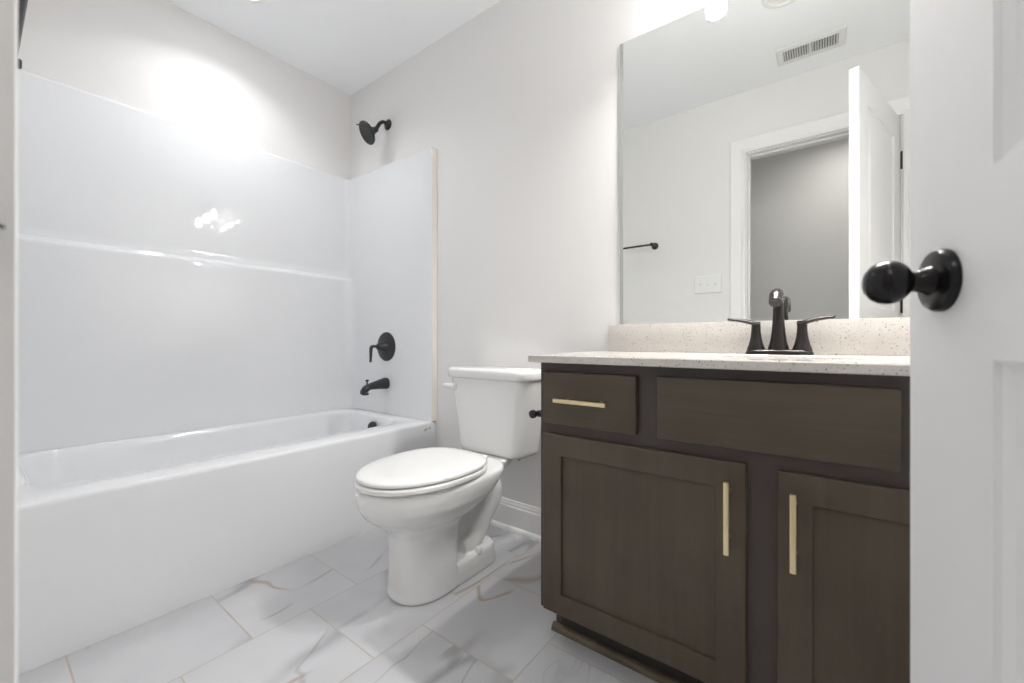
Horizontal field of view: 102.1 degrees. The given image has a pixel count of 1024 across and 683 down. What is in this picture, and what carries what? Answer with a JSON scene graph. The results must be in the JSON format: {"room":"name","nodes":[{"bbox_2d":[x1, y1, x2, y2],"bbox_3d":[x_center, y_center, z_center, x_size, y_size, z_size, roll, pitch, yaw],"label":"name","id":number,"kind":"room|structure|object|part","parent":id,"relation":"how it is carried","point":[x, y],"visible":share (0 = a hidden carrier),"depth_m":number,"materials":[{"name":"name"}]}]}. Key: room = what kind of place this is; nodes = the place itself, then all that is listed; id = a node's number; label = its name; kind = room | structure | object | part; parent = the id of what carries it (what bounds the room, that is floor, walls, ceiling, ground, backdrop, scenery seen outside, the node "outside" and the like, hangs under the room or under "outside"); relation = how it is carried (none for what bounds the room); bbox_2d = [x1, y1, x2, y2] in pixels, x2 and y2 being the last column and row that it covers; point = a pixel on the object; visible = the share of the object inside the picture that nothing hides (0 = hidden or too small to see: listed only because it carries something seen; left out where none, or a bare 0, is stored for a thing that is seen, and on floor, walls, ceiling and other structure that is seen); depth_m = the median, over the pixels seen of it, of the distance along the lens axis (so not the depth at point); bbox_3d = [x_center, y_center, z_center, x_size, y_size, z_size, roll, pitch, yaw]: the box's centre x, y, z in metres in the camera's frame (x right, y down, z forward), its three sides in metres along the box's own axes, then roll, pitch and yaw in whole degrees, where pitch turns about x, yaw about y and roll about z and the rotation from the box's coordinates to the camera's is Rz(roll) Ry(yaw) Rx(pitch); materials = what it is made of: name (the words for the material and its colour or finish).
{"room":"bathroom","nodes":[
{"label":"bathroom","id":0,"kind":"room"},
{"bbox_2d":[18,0,350,179],"bbox_3d":[-1.544,-0.365,2.116,0.120,2.440,1.740,0,0,37],"label":"wall","id":1,"kind":"structure","parent":0,"point":[156,57],"depth_m":1.99,"materials":[{"name":"white paint"}]},
{"bbox_2d":[166,0,499,95],"bbox_3d":[-0.288,-1.625,0.546,4.020,0.080,2.720,0,0,37],"label":"ceiling","id":2,"kind":"structure","parent":0,"point":[346,45],"depth_m":2.09,"materials":[{"name":"white paint"}]},
{"bbox_2d":[245,0,266,2],"bbox_3d":[-1.190,-1.582,1.847,0.184,0.006,0.184,0,0,37],"label":"recessed light","id":3,"kind":"object","parent":2,"relation":"in","point":[252,1],"visible":1,"depth_m":1.93,"materials":[{"name":"white plastic"}]},
{"bbox_2d":[18,525,657,682],"bbox_3d":[-0.288,0.895,0.546,4.020,0.080,2.720,0,0,37],"label":"floor","id":4,"kind":"structure","parent":0,"point":[326,615],"depth_m":1.19,"materials":[{"name":"tile"}]},
{"bbox_2d":[18,408,435,674],"bbox_3d":[-1.175,0.638,1.835,0.804,0.432,1.498,0,0,37],"label":"bathtub","id":5,"kind":"object","parent":4,"relation":"on","point":[115,537],"visible":0.91,"depth_m":1.40,"materials":[{"name":"white plastic"}]},
{"bbox_2d":[18,69,436,453],"bbox_3d":[-1.172,-0.305,1.832,0.813,1.453,1.499,0,0,37],"label":"shower surround","id":6,"kind":"object","parent":5,"relation":"on","point":[173,276],"visible":0.98,"depth_m":1.99,"materials":[{"name":"white plastic"}]},
{"bbox_2d":[360,378,389,395],"bbox_3d":[-0.776,0.256,2.334,0.060,0.088,0.162,0,0,37],"label":"tub spout","id":7,"kind":"object","parent":6,"relation":"attached to","point":[383,383],"visible":1,"depth_m":2.32,"materials":[{"name":"black metal"}]},
{"bbox_2d":[369,332,395,361],"bbox_3d":[-0.762,0.034,2.355,0.168,0.171,0.112,0,0,37],"label":"shower valve","id":8,"kind":"object","parent":6,"relation":"attached to","point":[385,346],"visible":1,"depth_m":2.36,"materials":[{"name":"black metal"}]},
{"bbox_3d":[-0.778,0.071,2.333,0.023,0.098,0.057,0,0,37],"label":"lever","id":9,"kind":"part","parent":8,"relation":"part of","materials":[{"name":"black metal"}]},
{"bbox_3d":[-0.735,-0.305,2.411,0.795,1.453,0.029,0,0,37],"label":"panel","id":10,"kind":"part","parent":6,"relation":"part of","materials":[{"name":"white plastic"}]},
{"bbox_3d":[-0.783,0.488,2.318,0.072,0.073,0.021,0,0,37],"label":"overflow plate","id":11,"kind":"part","parent":5,"relation":"part of","materials":[{"name":"black metal"}]},
{"bbox_2d":[354,365,540,605],"bbox_3d":[-0.226,0.484,1.562,0.456,0.740,0.763,0,0,37],"label":"toilet","id":12,"kind":"object","parent":4,"relation":"on","point":[435,506],"visible":1,"depth_m":1.43,"materials":[{"name":"white ceramic"}]},
{"bbox_3d":[-0.316,0.456,1.444,0.370,0.020,0.467,0,0,37],"label":"seat","id":13,"kind":"part","parent":12,"relation":"part of","materials":[{"name":"white plastic"}]},
{"bbox_3d":[-0.315,0.433,1.444,0.364,0.018,0.459,0,0,37],"label":"lid","id":14,"kind":"part","parent":12,"relation":"part of","materials":[{"name":"white plastic"}]},
{"bbox_3d":[-0.269,0.197,1.805,0.060,0.034,0.033,0,0,37],"label":"flush lever","id":15,"kind":"part","parent":12,"relation":"part of","materials":[{"name":"white plastic"}]},
{"bbox_3d":[-0.062,0.137,1.779,0.456,0.044,0.218,0,0,37],"label":"tank lid","id":16,"kind":"part","parent":12,"relation":"part of","materials":[{"name":"white ceramic"}]},
{"bbox_3d":[-0.060,0.316,1.781,0.434,0.313,0.191,0,0,37],"label":"tank","id":17,"kind":"part","parent":12,"relation":"part of","materials":[{"name":"white ceramic"}]},
{"bbox_2d":[541,363,909,682],"bbox_3d":[0.646,0.458,1.037,1.094,0.793,0.533,0,0,37],"label":"vanity cabinet","id":18,"kind":"object","parent":4,"relation":"on","point":[698,525],"visible":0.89,"depth_m":0.89,"materials":[{"name":"brown wood"}]},
{"bbox_2d":[529,410,540,417],"bbox_3d":[0.129,0.225,1.316,0.067,0.048,0.178,0,0,37],"label":"toilet paper holder","id":19,"kind":"object","parent":18,"relation":"attached to","point":[532,414],"visible":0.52,"depth_m":1.26,"materials":[{"name":"black metal"}]},
{"bbox_3d":[0.180,0.160,1.081,0.151,0.010,0.038,0,0,37],"label":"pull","id":20,"kind":"part","parent":18,"relation":"part of","materials":[{"name":"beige metal"}]},
{"bbox_3d":[0.201,0.159,1.101,0.269,0.144,0.018,0,0,37],"label":"drawer","id":21,"kind":"part","parent":18,"relation":"part of","materials":[{"name":"brown wood"}]},
{"bbox_3d":[0.552,0.845,0.903,1.082,0.019,0.016,0,0,37],"label":"shoe molding","id":22,"kind":"part","parent":18,"relation":"part of","materials":[{"name":"brown wood"}]},
{"bbox_3d":[0.295,0.510,1.030,0.506,0.498,0.018,0,0,37],"label":"door","id":23,"kind":"part","parent":18,"relation":"part of","materials":[{"name":"brown wood"}]},
{"bbox_2d":[528,317,909,375],"bbox_3d":[0.655,0.059,1.051,1.125,0.242,0.534,0,0,37],"label":"countertop","id":24,"kind":"structure","parent":18,"relation":"on","point":[862,346],"depth_m":1.14,"materials":[{"name":"stone"}]},
{"bbox_2d":[727,288,835,354],"bbox_3d":[0.746,-0.055,1.163,0.261,0.186,0.130,0,0,37],"label":"faucet","id":25,"kind":"object","parent":24,"relation":"on","point":[778,344],"visible":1,"depth_m":1.18,"materials":[{"name":"black metal"}]},
{"bbox_3d":[0.697,-0.056,1.243,0.087,0.027,0.030,0,0,37],"label":"lever","id":26,"kind":"part","parent":25,"relation":"part of","materials":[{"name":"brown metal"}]},
{"bbox_3d":[0.723,-0.013,1.226,0.049,0.090,0.049,0,0,37],"label":"handle","id":27,"kind":"part","parent":25,"relation":"part of","materials":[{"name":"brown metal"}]},
{"bbox_3d":[0.742,-0.118,1.158,0.034,0.059,0.117,0,0,37],"label":"spout","id":28,"kind":"part","parent":25,"relation":"part of","materials":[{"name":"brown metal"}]},
{"bbox_3d":[0.767,0.031,1.192,0.166,0.014,0.058,0,0,37],"label":"plate","id":29,"kind":"part","parent":25,"relation":"part of","materials":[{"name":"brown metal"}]},
{"bbox_3d":[0.812,-0.013,1.158,0.049,0.090,0.049,0,0,37],"label":"handle","id":30,"kind":"part","parent":25,"relation":"part of","materials":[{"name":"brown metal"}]},
{"bbox_3d":[0.835,-0.056,1.138,0.087,0.027,0.030,0,0,37],"label":"lever","id":31,"kind":"part","parent":25,"relation":"part of","materials":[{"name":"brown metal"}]},
{"bbox_3d":[0.455,0.370,0.873,0.010,0.151,0.038,0,0,37],"label":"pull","id":32,"kind":"part","parent":18,"relation":"part of","materials":[{"name":"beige metal"}]},
{"bbox_3d":[0.546,0.369,0.803,0.010,0.151,0.038,0,0,37],"label":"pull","id":33,"kind":"part","parent":18,"relation":"part of","materials":[{"name":"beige metal"}]},
{"bbox_3d":[0.743,0.511,0.690,0.506,0.496,0.018,0,0,37],"label":"door","id":34,"kind":"part","parent":18,"relation":"part of","materials":[{"name":"brown wood"}]},
{"bbox_2d":[351,0,716,507],"bbox_3d":[0.196,-0.365,1.812,3.020,2.440,0.120,0,0,37],"label":"wall","id":35,"kind":"structure","parent":0,"point":[518,104],"depth_m":1.85,"materials":[{"name":"white paint"}]},
{"bbox_2d":[356,119,391,144],"bbox_3d":[-0.792,-1.212,2.376,0.127,0.182,0.175,0,0,37],"label":"shower","id":36,"kind":"object","parent":35,"relation":"attached to","point":[367,132],"visible":1,"depth_m":2.35,"materials":[{"name":"black metal"}]},
{"bbox_3d":[-0.760,-1.243,2.398,0.025,0.087,0.097,0,0,37],"label":"arm","id":37,"kind":"part","parent":36,"relation":"part of","materials":[{"name":"black metal"}]},
{"bbox_2d":[490,497,540,542],"bbox_3d":[-0.009,0.790,1.872,0.980,0.130,0.032,0,0,37],"label":"baseboard","id":38,"kind":"structure","parent":35,"relation":"attached to","point":[518,518],"depth_m":1.84,"materials":[{"name":"white paint"}]},
{"bbox_2d":[608,317,909,355],"bbox_3d":[0.816,-0.012,1.252,1.112,0.100,0.019,0,0,37],"label":"backsplash","id":39,"kind":"structure","parent":35,"relation":"attached to","point":[859,336],"depth_m":1.27,"materials":[{"name":"stone"}]},
{"bbox_2d":[620,0,909,323],"bbox_3d":[0.821,-0.593,1.258,1.032,1.061,0.005,0,0,37],"label":"mirror","id":40,"kind":"object","parent":35,"relation":"attached to","point":[765,144],"visible":0.81,"depth_m":1.29,"materials":[{"name":"silver glass"}]},
{"bbox_3d":[-0.474,-0.365,0.285,3.800,2.440,0.118,0,0,37],"label":"wall","id":41,"kind":"structure","parent":0,"visible":0},
{"bbox_2d":[0,0,17,682],"bbox_3d":[-0.070,-0.213,-0.022,0.905,2.135,0.163,0,0,37],"label":"door frame","id":42,"kind":"structure","parent":41,"relation":"attached to","point":[8,8],"depth_m":0.26,"materials":[{"name":"white paint"}]},
{"bbox_2d":[18,0,27,68],"bbox_3d":[-0.994,-0.680,0.806,0.646,0.048,0.082,0,0,37],"label":"towel bar","id":43,"kind":"object","parent":41,"relation":"attached to","point":[22,4],"visible":0.49,"depth_m":0.87,"materials":[{"name":"black metal"}]},
{"bbox_3d":[-1.232,-0.680,0.987,0.048,0.048,0.082,0,0,37],"label":"post","id":44,"kind":"part","parent":43,"relation":"part of","materials":[{"name":"black metal"}]},
{"bbox_2d":[862,0,1023,682],"bbox_3d":[0.354,-0.168,0.137,0.168,2.021,0.752,0,0,21],"label":"door","id":45,"kind":"structure","parent":41,"relation":"in","point":[964,279],"depth_m":0.39,"materials":[{"name":"white paint"}]},
{"bbox_3d":[0.411,-0.063,0.443,0.056,0.047,0.047,0,0,21],"label":"knob","id":46,"kind":"part","parent":45,"relation":"part of","materials":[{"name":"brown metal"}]}
]}

